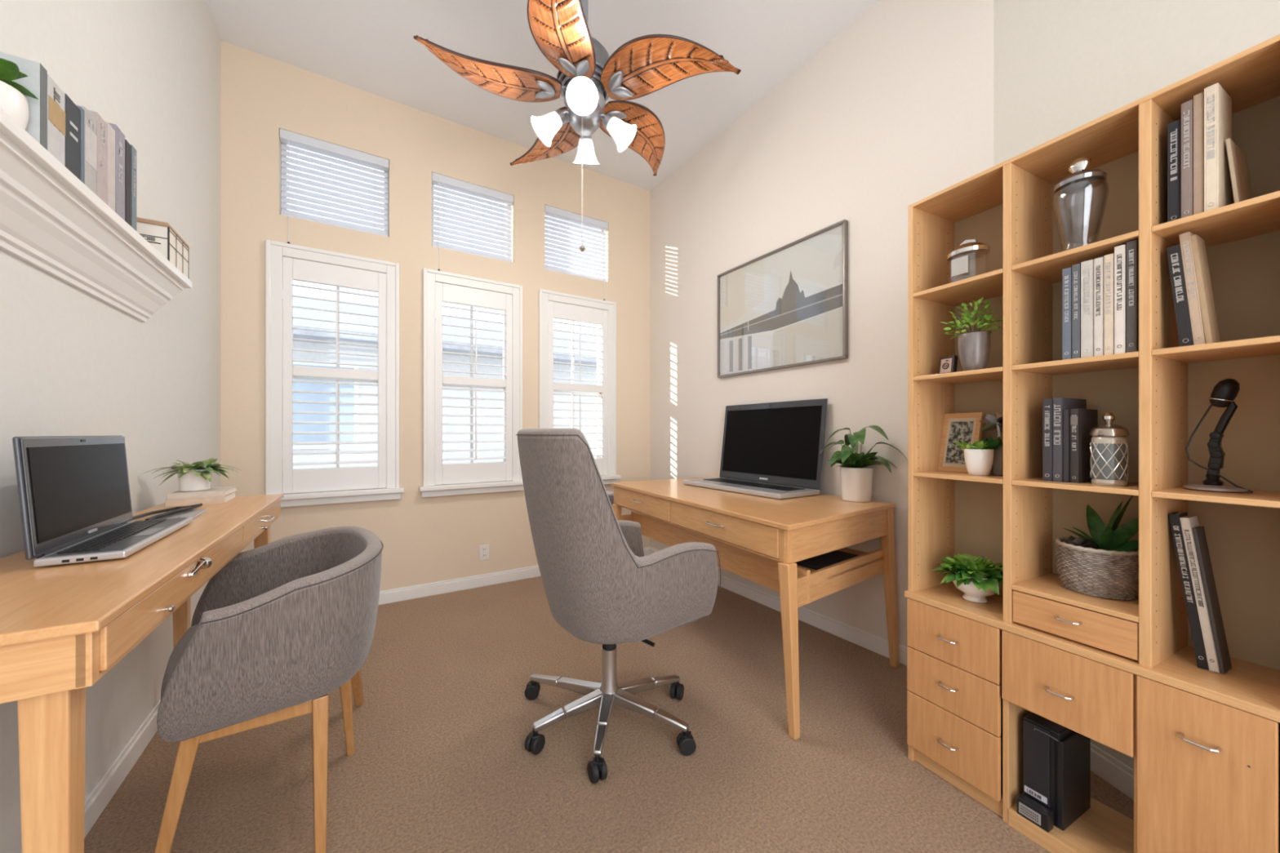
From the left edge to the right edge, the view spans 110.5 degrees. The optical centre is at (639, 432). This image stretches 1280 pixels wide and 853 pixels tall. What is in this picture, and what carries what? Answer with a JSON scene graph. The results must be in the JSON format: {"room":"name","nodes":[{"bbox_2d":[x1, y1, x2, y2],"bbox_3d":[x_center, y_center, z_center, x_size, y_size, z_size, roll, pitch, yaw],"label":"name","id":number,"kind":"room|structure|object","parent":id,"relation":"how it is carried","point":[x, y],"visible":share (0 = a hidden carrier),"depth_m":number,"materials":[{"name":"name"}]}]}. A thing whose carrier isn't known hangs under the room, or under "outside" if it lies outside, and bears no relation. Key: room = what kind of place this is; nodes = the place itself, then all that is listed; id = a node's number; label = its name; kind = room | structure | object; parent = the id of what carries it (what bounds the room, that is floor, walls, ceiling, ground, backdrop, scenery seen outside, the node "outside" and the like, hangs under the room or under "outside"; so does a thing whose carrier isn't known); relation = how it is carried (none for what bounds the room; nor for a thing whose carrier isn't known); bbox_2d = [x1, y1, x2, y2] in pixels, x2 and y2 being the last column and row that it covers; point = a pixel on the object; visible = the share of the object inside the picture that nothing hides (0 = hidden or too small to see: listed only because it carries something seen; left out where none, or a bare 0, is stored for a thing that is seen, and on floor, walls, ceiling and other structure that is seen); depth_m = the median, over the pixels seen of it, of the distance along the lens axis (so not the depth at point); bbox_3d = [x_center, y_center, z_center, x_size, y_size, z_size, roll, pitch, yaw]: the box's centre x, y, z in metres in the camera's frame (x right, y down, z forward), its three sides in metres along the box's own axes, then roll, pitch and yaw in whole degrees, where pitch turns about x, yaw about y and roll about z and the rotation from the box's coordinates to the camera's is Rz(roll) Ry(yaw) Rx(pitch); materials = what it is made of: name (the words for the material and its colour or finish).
{"room":"office","nodes":[
{"label":"office","id":0,"kind":"room"},
{"bbox_2d":[0,0,220,852],"bbox_3d":[-1.207,-0.530,0.596,0.120,3.260,4.300,0,0,-32],"label":"wall","id":1,"kind":"structure","parent":0,"point":[73,362],"depth_m":1.46,"materials":[{"name":"white paint"}]},
{"bbox_2d":[0,107,191,322],"bbox_3d":[-1.258,-0.474,0.902,0.122,0.168,1.670,0,0,-32],"label":"wall shelf","id":2,"kind":"object","parent":1,"relation":"attached to","point":[51,220],"visible":1,"depth_m":1.05,"materials":[{"name":"white paint"}]},
{"bbox_2d":[0,57,38,130],"bbox_3d":[-1.196,-0.623,0.816,0.134,0.130,0.107,0,0,41],"label":"potted plant","id":3,"kind":"object","parent":2,"relation":"on","point":[13,102],"visible":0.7,"depth_m":0.82,"materials":[{"name":"green plant"}]},
{"bbox_2d":[0,51,47,150],"bbox_3d":[-1.228,-0.642,0.853,0.107,0.168,0.024,0,0,-32],"label":"book","id":4,"kind":"object","parent":2,"relation":"on","point":[36,82],"visible":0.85,"depth_m":0.87,"materials":[{"name":"paper"}]},
{"bbox_2d":[47,74,65,166],"bbox_3d":[-1.254,-0.640,0.892,0.107,0.165,0.062,0,0,-32],"label":"book","id":5,"kind":"object","parent":2,"relation":"on","point":[55,95],"visible":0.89,"depth_m":0.92,"materials":[{"name":"paper"}]},
{"bbox_2d":[65,93,79,179],"bbox_3d":[-1.288,-0.642,0.947,0.107,0.168,0.058,0,0,-32],"label":"book","id":6,"kind":"object","parent":2,"relation":"on","point":[72,111],"visible":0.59,"depth_m":0.97,"materials":[{"name":"paper"}]},
{"bbox_2d":[76,106,84,183],"bbox_3d":[-1.309,-0.647,0.980,0.106,0.178,0.013,0,0,-32],"label":"book","id":7,"kind":"object","parent":2,"relation":"on","point":[82,110],"visible":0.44,"depth_m":1.00,"materials":[{"name":"paper"}]},
{"bbox_2d":[75,104,97,194],"bbox_3d":[-1.328,-0.652,1.010,0.107,0.188,0.052,0,0,-32],"label":"book","id":8,"kind":"object","parent":2,"relation":"on","point":[90,122],"visible":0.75,"depth_m":1.03,"materials":[{"name":"paper"}]},
{"bbox_2d":[88,110,106,204],"bbox_3d":[-1.357,-0.663,1.056,0.107,0.210,0.050,0,0,-32],"label":"book","id":9,"kind":"object","parent":2,"relation":"on","point":[101,126],"visible":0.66,"depth_m":1.08,"materials":[{"name":"paper"}]},
{"bbox_2d":[105,121,115,211],"bbox_3d":[-1.384,-0.667,1.097,0.106,0.218,0.040,0,0,-32],"label":"book","id":10,"kind":"object","parent":2,"relation":"on","point":[110,131],"visible":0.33,"depth_m":1.12,"materials":[{"name":"paper"}]},
{"bbox_2d":[109,123,124,220],"bbox_3d":[-1.411,-0.677,1.140,0.107,0.238,0.052,0,0,-32],"label":"book","id":11,"kind":"object","parent":2,"relation":"on","point":[119,136],"visible":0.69,"depth_m":1.16,"materials":[{"name":"paper"}]},
{"bbox_2d":[124,139,131,226],"bbox_3d":[-1.437,-0.674,1.181,0.106,0.232,0.034,0,0,-32],"label":"book","id":12,"kind":"object","parent":2,"relation":"on","point":[127,146],"visible":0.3,"depth_m":1.20,"materials":[{"name":"paper"}]},
{"bbox_2d":[130,144,136,231],"bbox_3d":[-1.456,-0.677,1.212,0.107,0.238,0.030,0,0,-32],"label":"book","id":13,"kind":"object","parent":2,"relation":"on","point":[133,149],"visible":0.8,"depth_m":1.23,"materials":[{"name":"paper"}]},
{"bbox_2d":[136,217,189,279],"bbox_3d":[-1.637,-0.622,1.510,0.103,0.128,0.208,0,0,-32],"label":"storage box","id":14,"kind":"object","parent":2,"relation":"on","point":[161,235],"visible":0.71,"depth_m":1.45,"materials":[{"name":"beige"}]},
{"bbox_2d":[84,698,160,838],"bbox_3d":[-1.151,1.058,0.632,0.014,0.085,4.300,0,0,-32],"label":"baseboard","id":15,"kind":"structure","parent":1,"relation":"attached to","point":[95,802],"depth_m":1.37,"materials":[{"name":"white paint"}]},
{"bbox_2d":[220,40,649,591],"bbox_3d":[-1.149,-0.530,3.268,3.080,3.260,0.150,0,0,-32],"label":"wall","id":16,"kind":"structure","parent":0,"point":[434,539],"depth_m":2.95,"materials":[{"name":"beige paint"}]},
{"bbox_2d":[265,240,404,507],"bbox_3d":[-1.874,-0.335,2.749,0.720,1.526,0.200,0,0,-32],"label":"window","id":17,"kind":"structure","parent":16,"relation":"in","point":[274,251],"depth_m":2.63,"materials":[{"name":"white paint"}]},
{"bbox_2d":[280,256,386,493],"bbox_3d":[-1.857,-0.335,2.717,0.530,1.376,0.072,0,0,-32],"label":"plantation shutter","id":18,"kind":"object","parent":17,"relation":"attached to","point":[344,478],"visible":1,"depth_m":2.69,"materials":[{"name":"white paint"}]},
{"bbox_2d":[280,142,388,236],"bbox_3d":[-1.918,-1.520,2.819,0.560,0.504,0.035,0,0,-32],"label":"window","id":19,"kind":"structure","parent":16,"relation":"in","point":[284,144],"depth_m":2.80,"materials":[{"name":"white paint"}]},
{"bbox_2d":[280,128,388,244],"bbox_3d":[-1.871,-1.432,2.745,0.554,0.676,0.069,0,0,-32],"label":"blind","id":20,"kind":"object","parent":19,"relation":"attached to","point":[287,137],"visible":0.95,"depth_m":2.73,"materials":[{"name":"white plastic"}]},
{"bbox_2d":[431,183,510,257],"bbox_3d":[-1.234,-1.520,3.252,0.560,0.504,0.035,0,0,-32],"label":"window","id":21,"kind":"structure","parent":16,"relation":"in","point":[432,184],"depth_m":3.23,"materials":[{"name":"white paint"}]},
{"bbox_2d":[431,172,513,271],"bbox_3d":[-1.188,-1.432,3.179,0.554,0.676,0.069,0,0,-32],"label":"blind","id":22,"kind":"object","parent":21,"relation":"attached to","point":[438,180],"visible":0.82,"depth_m":3.17,"materials":[{"name":"white plastic"}]},
{"bbox_2d":[418,267,524,497],"bbox_3d":[-1.190,-0.335,3.183,0.720,1.526,0.200,0,0,-32],"label":"window","id":23,"kind":"structure","parent":16,"relation":"in","point":[428,489],"depth_m":3.11,"materials":[{"name":"white paint"}]},
{"bbox_2d":[434,281,512,484],"bbox_3d":[-1.173,-0.335,3.151,0.530,1.376,0.072,0,0,-32],"label":"plantation shutter","id":24,"kind":"object","parent":23,"relation":"attached to","point":[462,473],"visible":0.98,"depth_m":3.13,"materials":[{"name":"white paint"}]},
{"bbox_2d":[377,546,649,604],"bbox_3d":[-1.105,1.058,3.199,2.840,0.085,0.014,0,0,-32],"label":"baseboard","id":25,"kind":"structure","parent":16,"relation":"attached to","point":[399,594],"depth_m":3.09,"materials":[{"name":"white paint"}]},
{"bbox_2d":[544,214,603,276],"bbox_3d":[-0.558,-1.520,3.681,0.560,0.504,0.035,0,0,-32],"label":"window","id":26,"kind":"structure","parent":16,"relation":"in","point":[544,215],"depth_m":3.80,"materials":[{"name":"white paint"}]},
{"bbox_2d":[544,204,608,300],"bbox_3d":[-0.512,-1.432,3.608,0.554,0.676,0.069,0,0,-32],"label":"blind","id":27,"kind":"object","parent":26,"relation":"attached to","point":[549,211],"visible":0.88,"depth_m":3.60,"materials":[{"name":"white plastic"}]},
{"bbox_2d":[537,288,621,484],"bbox_3d":[-0.514,-0.335,3.611,0.720,1.526,0.200,0,0,-32],"label":"window","id":28,"kind":"structure","parent":16,"relation":"in","point":[544,296],"depth_m":3.66,"materials":[{"name":"white paint"}]},
{"bbox_2d":[547,301,608,475],"bbox_3d":[-0.497,-0.335,3.579,0.530,1.376,0.072,0,0,-32],"label":"plantation shutter","id":29,"kind":"object","parent":28,"relation":"attached to","point":[557,310],"visible":0.81,"depth_m":3.59,"materials":[{"name":"white paint"}]},
{"bbox_2d":[206,0,879,191],"bbox_3d":[0.051,-2.190,1.423,3.190,0.060,4.550,0,0,-32],"label":"ceiling","id":30,"kind":"structure","parent":0,"point":[369,46],"depth_m":2.47,"materials":[{"name":"paint"}]},
{"bbox_2d":[413,0,741,252],"bbox_3d":[-0.293,-1.470,1.979,1.271,1.375,1.268,0,0,-32],"label":"ceiling fan","id":31,"kind":"object","parent":30,"relation":"hanging from","point":[587,77],"visible":1,"depth_m":1.85,"materials":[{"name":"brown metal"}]},
{"bbox_2d":[555,109,565,124],"bbox_3d":[-0.353,-1.392,1.958,0.054,0.055,0.058,0,0,-32],"label":"socket","id":32,"kind":"object","parent":31,"relation":"attached to","point":[560,118],"depth_m":1.93,"materials":[{"name":"grey metal"}]},
{"bbox_2d":[603,113,613,128],"bbox_3d":[-0.139,-1.392,1.984,0.052,0.055,0.056,0,0,2],"label":"socket","id":33,"kind":"object","parent":31,"relation":"attached to","point":[608,122],"depth_m":1.96,"materials":[{"name":"grey metal"}]},
{"bbox_2d":[84,576,1133,852],"bbox_3d":[0.051,1.130,1.423,3.190,0.060,4.550,0,0,-32],"label":"floor","id":34,"kind":"structure","parent":0,"point":[441,762],"depth_m":1.47,"materials":[{"name":"carpet"}]},
{"bbox_2d":[0,493,283,852],"bbox_3d":[-1.256,0.678,1.159,0.354,0.844,1.481,0,0,-31],"label":"writing desk","id":35,"kind":"object","parent":34,"relation":"on","point":[64,627],"visible":0.9,"depth_m":0.64,"materials":[{"name":"brown wood"}]},
{"bbox_2d":[12,435,193,567],"bbox_3d":[-1.215,0.130,1.041,0.145,0.246,0.436,0,0,-32],"label":"laptop","id":36,"kind":"object","parent":35,"relation":"on","point":[74,493],"visible":1,"depth_m":0.94,"materials":[{"name":"silver metal"}]},
{"bbox_2d":[131,503,202,519],"bbox_3d":[-1.468,0.244,1.364,0.083,0.018,0.327,0,0,-22],"label":"charging cable","id":37,"kind":"object","parent":35,"relation":"on","point":[191,507],"visible":0.78,"depth_m":1.38,"materials":[{"name":"black plastic"}]},
{"bbox_2d":[153,508,208,519],"bbox_3d":[-1.401,0.253,1.344,0.095,0.007,0.230,0,0,-34],"label":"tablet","id":38,"kind":"object","parent":35,"relation":"on","point":[194,513],"visible":0.38,"depth_m":1.35,"materials":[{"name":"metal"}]},
{"bbox_2d":[164,491,236,506],"bbox_3d":[-1.621,0.243,1.648,0.152,0.026,0.190,0,0,-32],"label":"book","id":39,"kind":"object","parent":35,"relation":"on","point":[220,500],"visible":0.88,"depth_m":1.57,"materials":[{"name":"paper"}]},
{"bbox_2d":[167,485,237,499],"bbox_3d":[-1.617,0.220,1.649,0.148,0.020,0.185,0,0,-31],"label":"book","id":40,"kind":"object","parent":39,"relation":"on","point":[215,491],"visible":0.94,"depth_m":1.58,"materials":[{"name":"fabric"}]},
{"bbox_2d":[142,457,239,491],"bbox_3d":[-1.618,0.151,1.634,0.253,0.117,0.191,0,0,-11],"label":"potted plant","id":41,"kind":"object","parent":40,"relation":"on","point":[197,476],"visible":1,"depth_m":1.59,"materials":[{"name":"green plant"}]},
{"bbox_2d":[154,525,383,852],"bbox_3d":[-1.084,0.715,1.356,0.523,0.775,0.769,0,0,-40],"label":"tub chair","id":42,"kind":"object","parent":34,"relation":"on","point":[289,622],"visible":0.98,"depth_m":1.09,"materials":[{"name":"grey fabric"}]},
{"bbox_2d":[515,428,720,783],"bbox_3d":[-0.113,0.543,1.694,0.693,1.114,0.616,0,0,-24],"label":"office chair","id":43,"kind":"object","parent":34,"relation":"on","point":[600,585],"visible":1,"depth_m":1.44,"materials":[{"name":"grey fabric"}]},
{"bbox_2d":[611,477,899,739],"bbox_3d":[0.488,0.718,2.486,0.863,0.766,1.592,0,0,-32],"label":"desk","id":44,"kind":"object","parent":34,"relation":"on","point":[757,539],"visible":0.85,"depth_m":1.97,"materials":[{"name":"brown wood"}]},
{"bbox_2d":[682,398,827,498],"bbox_3d":[0.652,0.072,2.658,0.389,0.521,0.790,0,0,-32],"label":"laptop","id":45,"kind":"object","parent":44,"relation":"on","point":[771,450],"visible":1,"depth_m":2.65,"materials":[{"name":"silver metal"}]},
{"bbox_2d":[794,550,859,569],"bbox_3d":[0.848,0.579,2.046,0.325,0.018,0.240,0,0,-37],"label":"folder","id":46,"kind":"object","parent":44,"relation":"on","point":[829,558],"visible":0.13,"depth_m":2.00,"materials":[{"name":"black plastic"}]},
{"bbox_2d":[796,546,884,579],"bbox_3d":[0.587,0.594,2.570,0.505,0.012,1.471,0,0,-32],"label":"shelf","id":47,"kind":"object","parent":44,"relation":"attached to","point":[854,568],"depth_m":1.97,"materials":[{"name":"brown wood"}]},
{"bbox_2d":[820,425,906,502],"bbox_3d":[1.062,0.149,2.169,0.306,0.372,0.373,0,0,-32],"label":"potted plant","id":48,"kind":"object","parent":44,"relation":"on","point":[856,478],"visible":1,"depth_m":2.15,"materials":[{"name":"green plant"}]},
{"bbox_2d":[904,34,1279,852],"bbox_3d":[1.173,0.166,1.220,0.300,1.868,0.750,0,0,-27],"label":"bookcase","id":49,"kind":"object","parent":34,"relation":"on","point":[1124,676],"visible":0.91,"depth_m":1.10,"materials":[{"name":"brown wood"}]},
{"bbox_2d":[937,355,958,373],"bbox_3d":[1.009,-0.219,1.455,0.024,0.065,0.052,0,0,-19],"label":"picture frame","id":50,"kind":"object","parent":49,"relation":"on","point":[948,364],"visible":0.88,"depth_m":1.45,"materials":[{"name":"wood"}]},
{"bbox_2d":[939,358,951,373],"bbox_3d":[1.001,-0.220,1.453,0.007,0.046,0.036,0,0,-19],"label":"print","id":51,"kind":"object","parent":50,"relation":"attached to","point":[945,364],"depth_m":1.45,"materials":[{"name":"beige paper"}]},
{"bbox_2d":[937,412,984,473],"bbox_3d":[1.085,0.033,1.506,0.056,0.203,0.124,0,0,-21],"label":"photo frame","id":52,"kind":"object","parent":49,"relation":"on","point":[965,427],"visible":0.66,"depth_m":1.51,"materials":[{"name":"brown wood"}]},
{"bbox_2d":[945,421,973,463],"bbox_3d":[1.081,0.032,1.504,0.002,0.144,0.073,13,-5,-20],"label":"photo","id":53,"kind":"object","parent":52,"relation":"attached to","point":[962,431],"depth_m":1.51},
{"bbox_2d":[932,553,1003,603],"bbox_3d":[1.065,0.463,1.414,0.221,0.140,0.236,0,0,0],"label":"potted plant","id":54,"kind":"object","parent":49,"relation":"on","point":[978,578],"visible":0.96,"depth_m":1.38,"materials":[{"name":"green plant"}]},
{"bbox_2d":[946,239,990,283],"bbox_3d":[1.029,-0.537,1.392,0.100,0.139,0.110,0,0,-27],"label":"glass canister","id":55,"kind":"object","parent":49,"relation":"on","point":[959,257],"visible":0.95,"depth_m":1.37,"materials":[{"name":"silver metal"}]},
{"bbox_2d":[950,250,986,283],"bbox_3d":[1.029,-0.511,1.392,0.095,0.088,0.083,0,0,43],"label":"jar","id":56,"kind":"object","parent":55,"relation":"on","point":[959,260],"depth_m":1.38,"materials":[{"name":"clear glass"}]},
{"bbox_2d":[942,297,1003,371],"bbox_3d":[1.037,-0.300,1.381,0.150,0.223,0.173,0,0,-27],"label":"potted plant","id":57,"kind":"object","parent":49,"relation":"on","point":[974,346],"visible":0.97,"depth_m":1.36,"materials":[{"name":"green plant"}]},
{"bbox_2d":[954,435,1003,475],"bbox_3d":[1.068,0.071,1.387,0.130,0.122,0.110,0,0,19],"label":"potted plant","id":58,"kind":"object","parent":49,"relation":"on","point":[978,456],"visible":0.99,"depth_m":1.36,"materials":[{"name":"green plant"}]},
{"bbox_2d":[978,411,1003,475],"bbox_3d":[1.109,0.033,1.376,0.076,0.199,0.091,0,0,-27],"label":"metal ornament","id":59,"kind":"object","parent":49,"relation":"on","point":[994,421],"visible":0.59,"depth_m":1.37,"materials":[{"name":"silver metal"}]},
{"bbox_2d":[1017,793,1053,832],"bbox_3d":[1.073,1.032,1.208,0.032,0.046,0.070,0,0,-27],"label":"box","id":60,"kind":"object","parent":49,"relation":"on","point":[1037,814],"visible":1,"depth_m":1.20,"materials":[{"name":"black"}]},
{"bbox_2d":[1042,399,1053,481],"bbox_3d":[1.178,0.019,1.248,0.141,0.225,0.020,0,0,-27],"label":"book","id":61,"kind":"object","parent":49,"relation":"on","point":[1047,404],"visible":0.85,"depth_m":1.22,"materials":[{"name":"paper"}]},
{"bbox_2d":[1022,711,1090,831],"bbox_3d":[1.171,0.927,1.249,0.181,0.255,0.088,0,0,-27],"label":"computer tower","id":62,"kind":"object","parent":49,"relation":"on","point":[1056,757],"visible":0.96,"depth_m":1.21,"materials":[{"name":"black plastic"}]},
{"bbox_2d":[1062,267,1071,359],"bbox_3d":[1.183,-0.306,1.186,0.191,0.236,0.017,0,0,-27],"label":"binder","id":63,"kind":"object","parent":49,"relation":"on","point":[1066,273],"visible":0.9,"depth_m":1.14,"materials":[{"name":"cardboard"}]},
{"bbox_2d":[1063,408,1070,482],"bbox_3d":[1.193,0.035,1.213,0.130,0.195,0.010,0,0,-27],"label":"book","id":64,"kind":"object","parent":49,"relation":"on","point":[1066,411],"visible":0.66,"depth_m":1.18,"materials":[{"name":"paper"}]},
{"bbox_2d":[1053,397,1086,482],"bbox_3d":[1.192,0.018,1.231,0.151,0.227,0.019,0,0,-27],"label":"book","id":65,"kind":"object","parent":49,"relation":"on","point":[1060,404],"visible":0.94,"depth_m":1.20,"materials":[{"name":"paper"}]},
{"bbox_2d":[1071,263,1080,359],"bbox_3d":[1.191,-0.308,1.170,0.191,0.240,0.015,0,0,-27],"label":"binder","id":66,"kind":"object","parent":49,"relation":"on","point":[1076,268],"visible":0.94,"depth_m":1.13,"materials":[{"name":"cardboard"}]},
{"bbox_2d":[1052,156,1108,252],"bbox_3d":[1.153,-0.594,1.165,0.106,0.253,0.106,0,0,-27],"label":"urn","id":67,"kind":"object","parent":49,"relation":"on","point":[1081,180],"visible":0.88,"depth_m":1.16,"materials":[{"name":"silver metal"}]},
{"bbox_2d":[1070,408,1097,483],"bbox_3d":[1.201,0.034,1.201,0.121,0.196,0.016,0,0,-27],"label":"book","id":68,"kind":"object","parent":49,"relation":"on","point":[1082,420],"visible":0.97,"depth_m":1.18,"materials":[{"name":"paper"}]},
{"bbox_2d":[1080,259,1093,357],"bbox_3d":[1.200,-0.309,1.152,0.191,0.242,0.022,0,0,-27],"label":"binder","id":69,"kind":"object","parent":49,"relation":"on","point":[1086,267],"visible":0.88,"depth_m":1.11,"materials":[{"name":"cardboard"}]},
{"bbox_2d":[904,582,1279,722],"bbox_3d":[1.183,0.543,1.225,0.276,0.020,0.750,0,0,-27],"label":"countertop","id":70,"kind":"structure","parent":49,"relation":"on","point":[1248,686],"depth_m":1.01,"materials":[{"name":"brown wood"}]},
{"bbox_2d":[1053,495,1138,599],"bbox_3d":[1.228,0.290,1.182,0.170,0.268,0.187,0,0,-4],"label":"plant","id":71,"kind":"object","parent":49,"relation":"on","point":[1105,565],"visible":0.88,"depth_m":1.15,"materials":[{"name":"grey wicker"}]},
{"bbox_2d":[1093,257,1103,356],"bbox_3d":[1.210,-0.309,1.133,0.191,0.242,0.016,0,0,-27],"label":"binder","id":72,"kind":"object","parent":49,"relation":"on","point":[1098,262],"visible":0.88,"depth_m":1.09,"materials":[{"name":"fabric"}]},
{"bbox_2d":[1103,253,1114,355],"bbox_3d":[1.218,-0.310,1.117,0.191,0.244,0.016,0,0,-27],"label":"binder","id":73,"kind":"object","parent":49,"relation":"on","point":[1108,260],"visible":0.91,"depth_m":1.07,"materials":[{"name":"fabric"}]},
{"bbox_2d":[1088,413,1129,486],"bbox_3d":[1.189,0.040,1.126,0.070,0.183,0.070,0,0,-27],"label":"jar","id":74,"kind":"object","parent":49,"relation":"on","point":[1108,444],"visible":1,"depth_m":1.10,"materials":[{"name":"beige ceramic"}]},
{"bbox_2d":[1114,244,1126,354],"bbox_3d":[1.226,-0.317,1.100,0.191,0.258,0.018,0,0,-27],"label":"binder","id":75,"kind":"object","parent":49,"relation":"on","point":[1120,251],"visible":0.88,"depth_m":1.06,"materials":[{"name":"fabric"}]},
{"bbox_2d":[1126,240,1138,352],"bbox_3d":[1.235,-0.319,1.083,0.191,0.262,0.017,0,0,-27],"label":"binder","id":76,"kind":"object","parent":49,"relation":"on","point":[1132,246],"visible":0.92,"depth_m":1.04,"materials":[{"name":"cardboard"}]},
{"bbox_2d":[1167,119,1181,222],"bbox_3d":[1.252,-0.583,1.024,0.121,0.232,0.019,0,0,-27],"label":"book","id":77,"kind":"object","parent":49,"relation":"on","point":[1174,129],"visible":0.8,"depth_m":1.00,"materials":[{"name":"paper"}]},
{"bbox_2d":[1166,244,1193,346],"bbox_3d":[1.241,-0.306,1.011,0.071,0.236,0.040,0,0,-27],"label":"book","id":78,"kind":"object","parent":49,"relation":"on","point":[1174,255],"visible":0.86,"depth_m":0.99,"materials":[{"name":"paper"}]},
{"bbox_2d":[1181,99,1193,217],"bbox_3d":[1.256,-0.598,1.004,0.121,0.262,0.016,0,0,-27],"label":"book","id":79,"kind":"object","parent":49,"relation":"on","point":[1187,108],"visible":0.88,"depth_m":0.98,"materials":[{"name":"paper"}]},
{"bbox_2d":[1168,511,1208,670],"bbox_3d":[1.286,0.361,1.034,0.061,0.344,0.060,0,0,-27],"label":"book","id":80,"kind":"object","parent":49,"relation":"on","point":[1175,521],"visible":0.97,"depth_m":1.02,"materials":[{"name":"paper"}]},
{"bbox_2d":[1178,231,1205,345],"bbox_3d":[1.249,-0.317,0.996,0.071,0.258,0.037,0,0,-27],"label":"book","id":81,"kind":"object","parent":49,"relation":"on","point":[1197,325],"visible":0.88,"depth_m":0.98,"materials":[{"name":"paper"}]},
{"bbox_2d":[1193,92,1204,214],"bbox_3d":[1.264,-0.601,0.990,0.120,0.268,0.014,0,0,-27],"label":"book","id":82,"kind":"object","parent":49,"relation":"on","point":[1198,100],"visible":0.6,"depth_m":0.96,"materials":[{"name":"paper"}]},
{"bbox_2d":[1179,515,1220,672],"bbox_3d":[1.293,0.363,1.019,0.061,0.337,0.057,0,0,-27],"label":"book","id":83,"kind":"object","parent":49,"relation":"on","point":[1188,522],"visible":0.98,"depth_m":1.01,"materials":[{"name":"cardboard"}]},
{"bbox_2d":[1190,234,1220,343],"bbox_3d":[1.255,-0.313,0.985,0.060,0.250,0.033,0,0,-27],"label":"book","id":84,"kind":"object","parent":49,"relation":"on","point":[1203,282],"visible":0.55,"depth_m":0.98,"materials":[{"name":"paper"}]},
{"bbox_2d":[1191,525,1231,673],"bbox_3d":[1.301,0.374,1.010,0.055,0.313,0.046,0,0,-27],"label":"book","id":85,"kind":"object","parent":49,"relation":"on","point":[1201,544],"visible":1,"depth_m":1.00,"materials":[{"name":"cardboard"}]},
{"bbox_2d":[1204,83,1231,211],"bbox_3d":[1.259,-0.603,0.967,0.101,0.272,0.019,0,0,-27],"label":"book","id":86,"kind":"object","parent":49,"relation":"on","point":[1217,102],"visible":0.94,"depth_m":0.95,"materials":[{"name":"paper"}]},
{"bbox_2d":[1182,378,1253,493],"bbox_3d":[1.319,0.005,1.014,0.092,0.254,0.101,0,0,-27],"label":"desk microphone","id":87,"kind":"object","parent":49,"relation":"on","point":[1224,393],"visible":1,"depth_m":1.00,"materials":[{"name":"black metal"}]},
{"bbox_2d":[1225,137,1252,203],"bbox_3d":[1.309,-0.547,0.967,0.120,0.160,0.020,0,0,-27],"label":"book","id":88,"kind":"object","parent":49,"relation":"on","point":[1239,175],"visible":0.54,"depth_m":0.95,"materials":[{"name":"paper"}]},
{"bbox_2d":[649,0,994,646],"bbox_3d":[0.821,-0.530,2.925,0.120,3.260,2.540,0,0,-32],"label":"wall","id":89,"kind":"structure","parent":0,"point":[895,111],"depth_m":2.38,"materials":[{"name":"beige paint"}]},
{"bbox_2d":[649,546,906,665],"bbox_3d":[0.765,1.058,2.889,0.014,0.085,2.540,0,0,-32],"label":"baseboard","id":90,"kind":"structure","parent":89,"relation":"attached to","point":[873,642],"depth_m":2.47,"materials":[{"name":"white paint"}]},
{"bbox_2d":[717,219,848,377],"bbox_3d":[0.830,-0.762,2.771,0.030,0.735,0.990,0,0,-32],"label":"framed picture","id":91,"kind":"object","parent":89,"relation":"attached to","point":[786,306],"visible":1,"depth_m":2.67,"materials":[{"name":"beige paper"}]},
{"bbox_2d":[951,569,1000,603],"bbox_3d":[1.070,0.489,1.418,0.128,0.088,0.128,0,0,-27],"label":"footed bowl","id":92,"kind":"object","parent":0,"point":[987,583],"depth_m":1.37,"materials":[{"name":"white ceramic"}]},
{"bbox_2d":[1055,537,1138,598],"bbox_3d":[1.228,0.360,1.190,0.167,0.127,0.167,0,0,-32],"label":"basket","id":93,"kind":"object","parent":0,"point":[1092,566],"depth_m":1.14,"materials":[{"name":"beige wicker"}]},
{"bbox_2d":[994,0,1279,769],"bbox_3d":[1.591,-0.530,0.834,0.120,3.260,1.989,0,0,-5],"label":"wall","id":94,"kind":"structure","parent":0,"point":[1061,66],"depth_m":1.44,"materials":[{"name":"beige paint"}]},
{"bbox_2d":[1090,742,1133,799],"bbox_3d":[1.524,1.058,0.828,0.014,0.085,1.989,0,0,-5],"label":"baseboard","id":95,"kind":"structure","parent":94,"relation":"attached to","point":[1117,774],"depth_m":1.38,"materials":[{"name":"white paint"}]},
{"label":"outside","id":96,"kind":"structure","parent":0,"visible":0},
{"bbox_3d":[-3.729,1.450,6.812,17.000,0.100,8.500,0,0,-32],"label":"ground","id":97,"kind":"structure","parent":96,"visible":0},
{"bbox_2d":[293,297,596,469],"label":"window","id":98,"kind":"structure","parent":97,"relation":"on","point":[300,302],"depth_m":6.26,"materials":[{"name":"paint"}]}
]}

